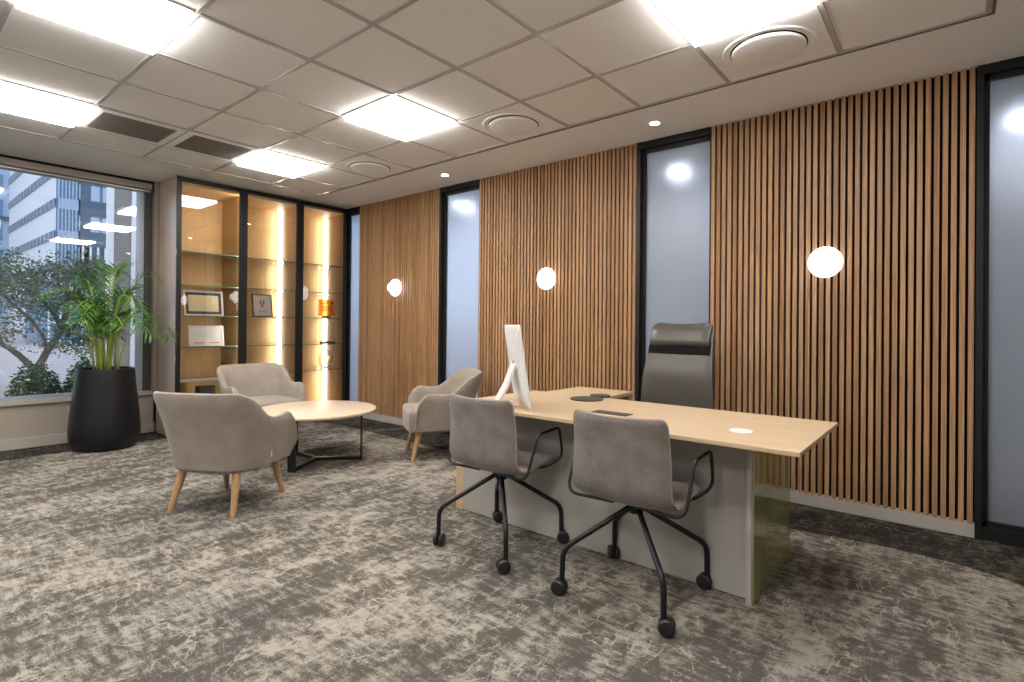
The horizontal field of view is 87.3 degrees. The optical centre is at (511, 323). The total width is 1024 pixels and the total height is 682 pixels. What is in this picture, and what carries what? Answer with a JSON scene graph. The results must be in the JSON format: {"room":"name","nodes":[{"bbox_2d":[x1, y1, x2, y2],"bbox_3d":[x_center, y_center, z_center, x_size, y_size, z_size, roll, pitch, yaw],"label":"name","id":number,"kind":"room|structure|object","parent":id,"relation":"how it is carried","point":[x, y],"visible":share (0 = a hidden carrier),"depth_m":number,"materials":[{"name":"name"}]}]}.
{"room":"executive office","nodes":[
{"label":"executive office","id":0,"kind":"room"},
{"bbox_2d":[0,328,101,396],"bbox_3d":[-54.860,1.137,64.711,153.010,0.380,150.000,0,0,40],"label":"ground","id":1,"kind":"structure","parent":0,"point":[9,363],"depth_m":16.68,"materials":[{"name":"grey concrete"}]},
{"bbox_2d":[0,169,9,327],"bbox_3d":[-104.484,-21.966,83.360,32.500,45.000,35.200,0,0,40],"label":"building","id":2,"kind":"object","parent":1,"relation":"on","point":[4,174],"visible":0.3,"depth_m":86.33,"materials":[{"name":"blue"}]},
{"bbox_2d":[4,361,61,396],"bbox_3d":[-7.126,0.884,8.024,0.696,0.663,0.711,0,0,40],"label":"bush","id":3,"kind":"object","parent":1,"relation":"on","point":[41,379],"visible":0.65,"depth_m":7.95,"materials":[{"name":"green plant"}]},
{"bbox_2d":[0,243,105,384],"bbox_3d":[-8.500,-0.121,9.500,2.228,2.654,4.641,0,0,37],"label":"tree","id":4,"kind":"object","parent":1,"relation":"on","point":[22,276],"visible":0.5,"depth_m":9.43,"materials":[{"name":"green plant"}]},
{"bbox_2d":[7,171,106,329],"bbox_3d":[-54.060,-19.015,79.594,31.100,40.000,26.370,0,0,40],"label":"building","id":5,"kind":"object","parent":1,"relation":"on","point":[46,213],"visible":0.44,"depth_m":62.87,"materials":[{"name":"white concrete"}]},
{"bbox_2d":[25,275,104,343],"bbox_3d":[-24.096,-0.705,31.952,6.150,3.600,6.400,0,0,40],"label":"building","id":6,"kind":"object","parent":1,"relation":"on","point":[29,334],"visible":0.04,"depth_m":28.52,"materials":[{"name":"blue"}]},
{"bbox_2d":[62,355,95,392],"bbox_3d":[-6.625,0.859,8.302,0.565,0.723,0.571,0,0,40],"label":"bush","id":7,"kind":"object","parent":1,"relation":"on","point":[69,381],"visible":0.18,"depth_m":8.20,"materials":[{"name":"green plant"}]},
{"bbox_2d":[105,187,135,366],"bbox_3d":[-6.057,-2.821,8.382,0.080,8.000,0.410,0,0,40],"label":"pillar","id":8,"kind":"structure","parent":1,"relation":"on","point":[120,204],"depth_m":8.36,"materials":[{"name":"white concrete"}]},
{"bbox_2d":[0,395,155,439],"bbox_3d":[-5.081,-0.196,4.604,0.120,2.740,7.870,0,0,40],"label":"wall","id":9,"kind":"structure","parent":0,"point":[22,421],"depth_m":5.17,"materials":[{"name":"beige paint"}]},
{"bbox_2d":[0,165,152,400],"bbox_3d":[-5.645,-0.401,3.908,0.095,2.225,5.235,0,0,40],"label":"window","id":10,"kind":"structure","parent":9,"relation":"in","point":[144,200],"depth_m":5.84,"materials":[{"name":"grey metal"}]},
{"bbox_2d":[0,154,153,192],"bbox_3d":[-5.615,-1.503,3.827,0.072,0.116,5.330,0,0,40],"label":"roller blind","id":11,"kind":"object","parent":10,"relation":"attached to","point":[10,162],"visible":1,"depth_m":5.33,"materials":[{"name":"beige fabric"}]},
{"bbox_2d":[0,423,154,450],"bbox_3d":[-5.731,1.115,3.720,0.016,0.100,5.662,0,0,40],"label":"baseboard","id":12,"kind":"structure","parent":9,"relation":"attached to","point":[35,441],"depth_m":5.16,"materials":[{"name":"beige paint"}]},
{"bbox_2d":[0,390,154,406],"bbox_3d":[-5.759,0.733,3.746,0.135,0.045,5.660,0,0,40],"label":"trim","id":13,"kind":"structure","parent":9,"relation":"attached to","point":[140,393],"depth_m":5.15,"materials":[{"name":"beige paint"}]},
{"bbox_2d":[150,182,158,390],"bbox_3d":[-3.907,-0.403,5.875,0.070,2.275,0.042,0,0,40],"label":"trim","id":14,"kind":"structure","parent":9,"relation":"attached to","point":[155,212],"depth_m":5.85,"materials":[{"name":"beige"}]},
{"bbox_2d":[0,417,1023,681],"bbox_3d":[-0.965,1.204,2.210,9.490,0.001,9.400,0,0,40],"label":"floor","id":15,"kind":"structure","parent":0,"point":[339,575],"depth_m":2.44,"materials":[{"name":"carpet"}]},
{"bbox_2d":[29,258,177,451],"bbox_3d":[-3.841,0.265,5.065,1.139,1.844,1.172,0,0,40],"label":"potted palm","id":16,"kind":"object","parent":15,"relation":"on","point":[104,413],"visible":1,"depth_m":4.99,"materials":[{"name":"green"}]},
{"bbox_2d":[67,366,140,451],"bbox_3d":[-3.892,0.807,5.141,0.564,0.760,0.564,0,0,40],"label":"pot","id":17,"kind":"object","parent":16,"relation":"attached to","point":[104,413],"depth_m":4.94,"materials":[{"name":"black"}]},
{"bbox_2d":[153,391,297,517],"bbox_3d":[-1.901,0.813,3.574,0.708,0.783,0.716,0,0,10],"label":"armchair","id":18,"kind":"object","parent":15,"relation":"on","point":[225,434],"visible":1,"depth_m":3.33,"materials":[{"name":"fabric"}]},
{"bbox_2d":[156,176,346,435],"bbox_3d":[-3.042,-0.161,6.493,0.560,2.722,2.009,0,0,40],"label":"display cabinet","id":19,"kind":"object","parent":15,"relation":"on","point":[238,243],"visible":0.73,"depth_m":6.43,"materials":[{"name":"brown wood"}]},
{"bbox_2d":[180,373,216,378],"bbox_3d":[-3.482,0.584,5.990,0.488,0.009,0.637,0,0,40],"label":"glass shelf","id":20,"kind":"object","parent":19,"relation":"attached to","point":[182,375],"depth_m":5.95,"materials":[{"name":"green"}]},
{"bbox_2d":[182,290,223,315],"bbox_3d":[-3.397,-0.218,5.898,0.109,0.274,0.400,0,0,40],"label":"certificate","id":21,"kind":"object","parent":19,"relation":"on","point":[195,303],"visible":0.93,"depth_m":5.87,"materials":[{"name":"beige paper"}]},
{"bbox_2d":[195,385,214,393],"bbox_3d":[-3.422,0.894,5.991,0.123,0.400,0.170,0,0,40],"label":"box","id":22,"kind":"object","parent":19,"relation":"on","point":[203,389],"visible":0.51,"depth_m":5.95,"materials":[{"name":"black plastic"}]},
{"bbox_2d":[187,326,223,346],"bbox_3d":[-3.381,0.139,5.920,0.109,0.225,0.360,0,0,40],"label":"certificate","id":23,"kind":"object","parent":19,"relation":"on","point":[197,335],"visible":1,"depth_m":5.89,"materials":[{"name":"white paper"}]},
{"bbox_2d":[180,345,237,347],"bbox_3d":[-3.479,0.254,5.992,0.488,0.009,0.637,0,0,40],"label":"glass shelf","id":24,"kind":"object","parent":19,"relation":"attached to","point":[181,346],"depth_m":6.02,"materials":[{"name":"green"}]},
{"bbox_2d":[181,284,237,289],"bbox_3d":[-3.473,-0.406,5.994,0.488,0.009,0.637,0,0,40],"label":"glass shelf","id":25,"kind":"object","parent":19,"relation":"attached to","point":[183,286],"depth_m":6.09,"materials":[{"name":"green"}]},
{"bbox_2d":[181,315,237,316],"bbox_3d":[-3.476,-0.078,5.993,0.488,0.009,0.637,0,0,40],"label":"glass shelf","id":26,"kind":"object","parent":19,"relation":"attached to","point":[181,315],"depth_m":5.90,"materials":[{"name":"green"}]},
{"bbox_2d":[181,250,238,259],"bbox_3d":[-3.470,-0.761,5.995,0.488,0.009,0.637,0,0,40],"label":"glass shelf","id":27,"kind":"object","parent":19,"relation":"attached to","point":[187,255],"depth_m":6.07,"materials":[{"name":"green"}]},
{"bbox_2d":[251,294,272,316],"bbox_3d":[-2.987,-0.210,6.396,0.109,0.269,0.235,0,0,40],"label":"certificate","id":28,"kind":"object","parent":19,"relation":"on","point":[261,303],"visible":0.98,"depth_m":6.37,"materials":[{"name":"grey paper"}]},
{"bbox_2d":[247,288,294,292],"bbox_3d":[-3.046,-0.400,6.512,0.488,0.009,0.654,0,0,40],"label":"glass shelf","id":29,"kind":"object","parent":19,"relation":"attached to","point":[249,290],"depth_m":6.65,"materials":[{"name":"green"}]},
{"bbox_2d":[247,317,294,317],"bbox_3d":[-3.049,-0.072,6.511,0.488,0.009,0.654,0,0,40],"label":"glass shelf","id":30,"kind":"object","parent":19,"relation":"attached to","point":[247,317],"depth_m":6.37,"materials":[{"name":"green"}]},
{"bbox_2d":[247,343,294,345],"bbox_3d":[-3.052,0.260,6.509,0.488,0.009,0.654,0,0,40],"label":"glass shelf","id":31,"kind":"object","parent":19,"relation":"attached to","point":[248,344],"depth_m":6.56,"materials":[{"name":"green"}]},
{"bbox_2d":[247,257,295,264],"bbox_3d":[-3.043,-0.755,6.513,0.488,0.009,0.654,0,0,40],"label":"glass shelf","id":32,"kind":"object","parent":19,"relation":"attached to","point":[250,260],"depth_m":6.61,"materials":[{"name":"green"}]},
{"bbox_2d":[277,210,281,363],"bbox_3d":[-2.976,-0.179,6.860,0.045,2.522,0.026,0,0,40],"label":"strip light","id":33,"kind":"object","parent":19,"relation":"on","point":[279,280],"depth_m":6.85,"materials":[{"name":"white plastic"}]},
{"bbox_2d":[303,263,340,268],"bbox_3d":[-2.621,-0.750,7.024,0.488,0.009,0.618,0,0,40],"label":"glass shelf","id":34,"kind":"object","parent":19,"relation":"attached to","point":[306,265],"depth_m":7.07,"materials":[{"name":"green"}]},
{"bbox_2d":[302,366,341,371],"bbox_3d":[-2.634,0.595,7.019,0.488,0.009,0.618,0,0,40],"label":"glass shelf","id":35,"kind":"object","parent":19,"relation":"attached to","point":[304,368],"depth_m":7.10,"materials":[{"name":"green"}]},
{"bbox_2d":[303,318,341,318],"bbox_3d":[-2.628,-0.067,7.021,0.488,0.009,0.618,0,0,40],"label":"glass shelf","id":36,"kind":"object","parent":19,"relation":"attached to","point":[303,318],"depth_m":6.95,"materials":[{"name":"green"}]},
{"bbox_2d":[303,342,341,344],"bbox_3d":[-2.631,0.265,7.020,0.488,0.009,0.618,0,0,40],"label":"glass shelf","id":37,"kind":"object","parent":19,"relation":"attached to","point":[304,343],"depth_m":7.04,"materials":[{"name":"green"}]},
{"bbox_2d":[303,291,342,294],"bbox_3d":[-2.625,-0.395,7.022,0.488,0.009,0.618,0,0,40],"label":"glass shelf","id":38,"kind":"object","parent":19,"relation":"attached to","point":[304,292],"depth_m":7.14,"materials":[{"name":"green"}]},
{"bbox_2d":[322,218,326,399],"bbox_3d":[-2.566,-0.174,7.357,0.045,2.522,0.026,0,0,40],"label":"strip light","id":39,"kind":"object","parent":19,"relation":"on","point":[324,372],"depth_m":7.35,"materials":[{"name":"white plastic"}]},
{"bbox_2d":[318,299,334,317],"bbox_3d":[-2.454,-0.192,7.111,0.060,0.245,0.230,0,0,40],"label":"plaque","id":40,"kind":"object","parent":19,"relation":"on","point":[326,308],"visible":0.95,"depth_m":7.09,"materials":[{"name":"orange metal"}]},
{"bbox_2d":[319,350,334,367],"bbox_3d":[-2.454,0.472,7.116,0.060,0.243,0.236,0,0,40],"label":"glass award","id":41,"kind":"object","parent":19,"relation":"on","point":[325,358],"visible":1,"depth_m":7.10,"materials":[{"name":"clear glass"}]},
{"bbox_2d":[320,326,334,342],"bbox_3d":[-2.445,0.148,7.125,0.080,0.230,0.180,0,0,40],"label":"glass award","id":42,"kind":"object","parent":19,"relation":"on","point":[329,341],"visible":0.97,"depth_m":7.12,"materials":[{"name":"clear glass"}]},
{"bbox_2d":[216,363,305,406],"bbox_3d":[-2.522,0.814,5.381,0.716,0.783,0.708,0,0,43],"label":"armchair","id":43,"kind":"object","parent":15,"relation":"on","point":[268,384],"visible":0.43,"depth_m":5.53,"materials":[{"name":"fabric"}]},
{"bbox_2d":[250,395,300,406],"bbox_3d":[-2.465,0.846,5.329,0.562,0.201,0.554,0,0,43],"label":"seat cushion","id":44,"kind":"object","parent":43,"relation":"on","point":[263,400],"depth_m":5.32,"materials":[{"name":"fabric"}]},
{"bbox_2d":[262,400,375,472],"bbox_3d":[-1.727,0.978,4.734,1.024,0.456,1.024,0,0,40],"label":"coffee table","id":45,"kind":"object","parent":15,"relation":"on","point":[321,410],"visible":0.83,"depth_m":4.71,"materials":[{"name":"brown wood"}]},
{"bbox_2d":[403,368,482,461],"bbox_3d":[-0.651,0.830,5.015,0.716,0.783,0.708,1,0,-17],"label":"armchair","id":46,"kind":"object","parent":15,"relation":"on","point":[427,409],"visible":0.63,"depth_m":4.73,"materials":[{"name":"fabric"}]},
{"bbox_2d":[403,403,445,432],"bbox_3d":[-0.725,0.860,4.992,0.562,0.201,0.554,1,0,-17],"label":"seat cushion","id":47,"kind":"object","parent":46,"relation":"on","point":[409,409],"depth_m":4.69,"materials":[{"name":"fabric"}]},
{"bbox_2d":[432,393,568,574],"bbox_3d":[-0.060,0.800,2.958,0.596,0.830,0.582,0,0,40],"label":"chair","id":48,"kind":"object","parent":15,"relation":"on","point":[482,431],"visible":0.99,"depth_m":2.80,"materials":[{"name":"grey fabric"}]},
{"bbox_2d":[550,409,713,637],"bbox_3d":[0.569,0.804,2.447,0.585,0.830,0.565,0,0,40],"label":"chair","id":49,"kind":"object","parent":15,"relation":"on","point":[622,460],"visible":1,"depth_m":2.28,"materials":[{"name":"grey fabric"}]},
{"bbox_2d":[449,386,837,605],"bbox_3d":[0.678,0.852,3.159,2.082,0.740,1.280,0,0,40],"label":"desk","id":50,"kind":"object","parent":15,"relation":"on","point":[743,520],"visible":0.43,"depth_m":2.62,"materials":[{"name":"brown wood"}]},
{"bbox_2d":[495,325,531,408],"bbox_3d":[-0.012,0.238,3.102,0.156,0.460,0.520,1,0,-9],"label":"computer","id":51,"kind":"object","parent":50,"relation":"on","point":[517,372],"visible":0.94,"depth_m":3.02,"materials":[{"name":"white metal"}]},
{"bbox_2d":[570,396,603,401],"bbox_3d":[0.473,0.477,3.397,0.210,0.008,0.210,0,0,40],"label":"coaster","id":52,"kind":"object","parent":50,"relation":"on","point":[575,398],"visible":1,"depth_m":3.37,"materials":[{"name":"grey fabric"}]},
{"bbox_2d":[590,394,609,397],"bbox_3d":[0.581,0.476,3.535,0.132,0.012,0.132,0,0,40],"label":"coaster","id":53,"kind":"object","parent":50,"relation":"on","point":[594,395],"visible":0.88,"depth_m":3.50,"materials":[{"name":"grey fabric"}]},
{"bbox_2d":[591,410,632,416],"bbox_3d":[0.531,0.477,2.863,0.210,0.004,0.086,0,0,40],"label":"flap","id":54,"kind":"object","parent":50,"relation":"on","point":[595,411],"visible":0.96,"depth_m":2.84,"materials":[{"name":"grey metal"}]},
{"bbox_2d":[729,428,752,433],"bbox_3d":[1.023,0.480,2.398,0.100,0.004,0.100,0,0,40],"label":"grommet","id":55,"kind":"object","parent":50,"relation":"on","point":[744,431],"visible":1,"depth_m":2.38,"materials":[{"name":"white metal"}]},
{"bbox_2d":[640,323,715,408],"bbox_3d":[0.999,0.609,3.533,0.612,1.234,0.644,0,0,44],"label":"chair","id":56,"kind":"object","parent":15,"relation":"on","point":[679,364],"visible":0.55,"depth_m":3.65,"materials":[{"name":"grey leather"}]},
{"bbox_2d":[649,323,712,347],"bbox_3d":[1.168,0.083,3.707,0.432,0.177,0.116,0,0,44],"label":"cushion","id":57,"kind":"object","parent":56,"relation":"on","point":[663,335],"depth_m":3.68,"materials":[{"name":"grey leather"}]},
{"bbox_2d":[0,0,1023,208],"bbox_3d":[-0.944,-1.583,2.190,9.560,0.126,9.450,0,0,40],"label":"ceiling","id":58,"kind":"structure","parent":0,"point":[282,77],"depth_m":3.29,"materials":[{"name":"white paint"}]},
{"bbox_2d":[0,82,94,127],"bbox_3d":[-3.366,-1.533,3.759,0.592,0.032,0.592,0,0,40],"label":"recessed light","id":59,"kind":"object","parent":58,"relation":"in","point":[16,100],"visible":1,"depth_m":3.76,"materials":[{"name":"white plastic"}]},
{"bbox_2d":[13,0,195,54],"bbox_3d":[-1.977,-1.524,2.614,0.592,0.032,0.592,0,0,40],"label":"recessed light","id":60,"kind":"object","parent":58,"relation":"in","point":[146,26],"visible":1,"depth_m":2.64,"materials":[{"name":"white plastic"}]},
{"bbox_2d":[77,107,186,145],"bbox_3d":[-2.986,-1.538,4.226,0.581,0.012,0.578,0,0,40],"label":"ceiling vent","id":61,"kind":"object","parent":58,"relation":"in","point":[100,119],"visible":1,"depth_m":4.20,"materials":[{"name":"grey metal"}]},
{"bbox_2d":[164,131,260,161],"bbox_3d":[-2.607,-1.533,4.685,0.581,0.012,0.578,0,0,40],"label":"ceiling vent","id":62,"kind":"object","parent":58,"relation":"in","point":[192,142],"visible":1,"depth_m":4.66,"materials":[{"name":"grey metal"}]},
{"bbox_2d":[235,150,323,177],"bbox_3d":[-2.220,-1.518,5.147,0.592,0.032,0.592,0,0,40],"label":"recessed light","id":63,"kind":"object","parent":58,"relation":"in","point":[266,161],"visible":1,"depth_m":5.09,"materials":[{"name":"white plastic"}]},
{"bbox_2d":[329,154,410,178],"bbox_3d":[-1.378,-1.508,5.225,0.572,0.034,0.568,0,0,40],"label":"ceiling vent","id":64,"kind":"object","parent":58,"relation":"in","point":[365,165],"visible":1,"depth_m":5.17,"materials":[{"name":"white plastic"}]},
{"bbox_2d":[343,96,456,140],"bbox_3d":[-0.832,-1.509,4.002,0.592,0.032,0.592,0,0,40],"label":"recessed light","id":65,"kind":"object","parent":58,"relation":"in","point":[393,116],"visible":1,"depth_m":3.94,"materials":[{"name":"white plastic"}]},
{"bbox_2d":[460,103,564,142],"bbox_3d":[0.010,-1.500,4.079,0.572,0.034,0.568,0,0,40],"label":"ceiling vent","id":66,"kind":"object","parent":58,"relation":"in","point":[515,122],"visible":1,"depth_m":4.02,"materials":[{"name":"white metal"}]},
{"bbox_2d":[648,121,660,125],"bbox_3d":[1.070,-1.500,4.028,0.096,0.006,0.096,0,0,40],"label":"recessed light","id":67,"kind":"object","parent":58,"relation":"in","point":[652,123],"visible":1,"depth_m":4.03,"materials":[{"name":"white metal"}]},
{"bbox_2d":[653,0,818,46],"bbox_3d":[1.019,-1.497,2.474,0.592,0.032,0.592,0,0,40],"label":"recessed light","id":68,"kind":"object","parent":58,"relation":"in","point":[701,22],"visible":1,"depth_m":2.57,"materials":[{"name":"white plastic"}]},
{"bbox_2d":[699,5,836,81],"bbox_3d":[1.399,-1.491,2.934,0.572,0.034,0.568,0,0,40],"label":"ceiling vent","id":69,"kind":"object","parent":58,"relation":"in","point":[804,36],"visible":0.99,"depth_m":2.89,"materials":[{"name":"white metal"}]},
{"bbox_3d":[0.988,-0.140,4.581,9.510,2.740,0.059,0,0,40],"label":"wall","id":70,"kind":"structure","parent":0,"visible":0},
{"bbox_2d":[345,206,359,400],"bbox_3d":[-2.093,-0.154,7.099,0.333,2.730,0.092,0,0,40],"label":"window","id":71,"kind":"structure","parent":70,"relation":"in","point":[353,214],"depth_m":7.15,"materials":[{"name":"black"}]},
{"bbox_2d":[357,413,403,425],"bbox_3d":[-1.402,1.171,6.480,1.533,0.088,0.029,0,0,40],"label":"baseboard","id":72,"kind":"structure","parent":70,"relation":"attached to","point":[387,419],"depth_m":6.60,"materials":[{"name":"beige paint"}]},
{"bbox_2d":[358,188,439,418],"bbox_3d":[-1.395,-0.189,6.489,1.521,2.652,0.030,0,0,40],"label":"slatted panel","id":73,"kind":"object","parent":70,"relation":"attached to","point":[399,237],"visible":0.79,"depth_m":6.46,"materials":[{"name":"brown wood"}]},
{"bbox_2d":[387,279,401,295],"bbox_3d":[-1.416,-0.428,6.403,0.206,0.206,0.133,0,0,40],"label":"wall lamp","id":74,"kind":"object","parent":73,"relation":"attached to","point":[395,287],"visible":1,"depth_m":6.36,"materials":[{"name":"white glass"}]},
{"bbox_2d":[438,179,479,434],"bbox_3d":[-0.560,-0.145,5.834,0.599,2.730,0.092,0,0,40],"label":"window","id":75,"kind":"structure","parent":70,"relation":"in","point":[458,203],"depth_m":5.88,"materials":[{"name":"black"}]},
{"bbox_2d":[478,143,636,400],"bbox_3d":[0.347,-0.178,5.051,1.798,2.652,0.030,0,0,40],"label":"slatted panel","id":76,"kind":"object","parent":70,"relation":"attached to","point":[575,218],"visible":0.64,"depth_m":4.93,"materials":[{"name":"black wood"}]},
{"bbox_2d":[537,268,555,289],"bbox_3d":[0.300,-0.417,4.987,0.206,0.206,0.133,0,0,40],"label":"wall lamp","id":77,"kind":"object","parent":76,"relation":"attached to","point":[546,277],"visible":1,"depth_m":4.95,"materials":[{"name":"white glass"}]},
{"bbox_2d":[635,127,711,400],"bbox_3d":[1.292,-0.133,4.306,0.608,2.730,0.092,0,0,40],"label":"window","id":78,"kind":"structure","parent":70,"relation":"in","point":[673,215],"depth_m":4.33,"materials":[{"name":"black"}]},
{"bbox_2d":[710,67,976,523],"bbox_3d":[2.100,-0.167,3.604,1.532,2.652,0.030,0,0,40],"label":"slatted panel","id":79,"kind":"object","parent":70,"relation":"attached to","point":[881,347],"visible":0.86,"depth_m":3.47,"materials":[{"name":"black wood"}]},
{"bbox_2d":[808,247,842,277],"bbox_3d":[2.056,-0.406,3.538,0.206,0.206,0.133,0,0,40],"label":"wall lamp","id":80,"kind":"object","parent":79,"relation":"attached to","point":[824,262],"visible":1,"depth_m":3.51,"materials":[{"name":"white glass"}]},
{"bbox_2d":[790,488,973,537],"bbox_3d":[2.093,1.193,3.596,1.544,0.088,0.029,0,0,40],"label":"baseboard","id":81,"kind":"structure","parent":70,"relation":"attached to","point":[946,525],"depth_m":3.37,"materials":[{"name":"beige paint"}]},
{"bbox_2d":[974,56,1023,547],"bbox_3d":[2.950,-0.123,2.937,0.629,2.730,0.092,0,0,40],"label":"window","id":82,"kind":"structure","parent":70,"relation":"in","point":[999,331],"depth_m":3.08,"materials":[{"name":"black"}]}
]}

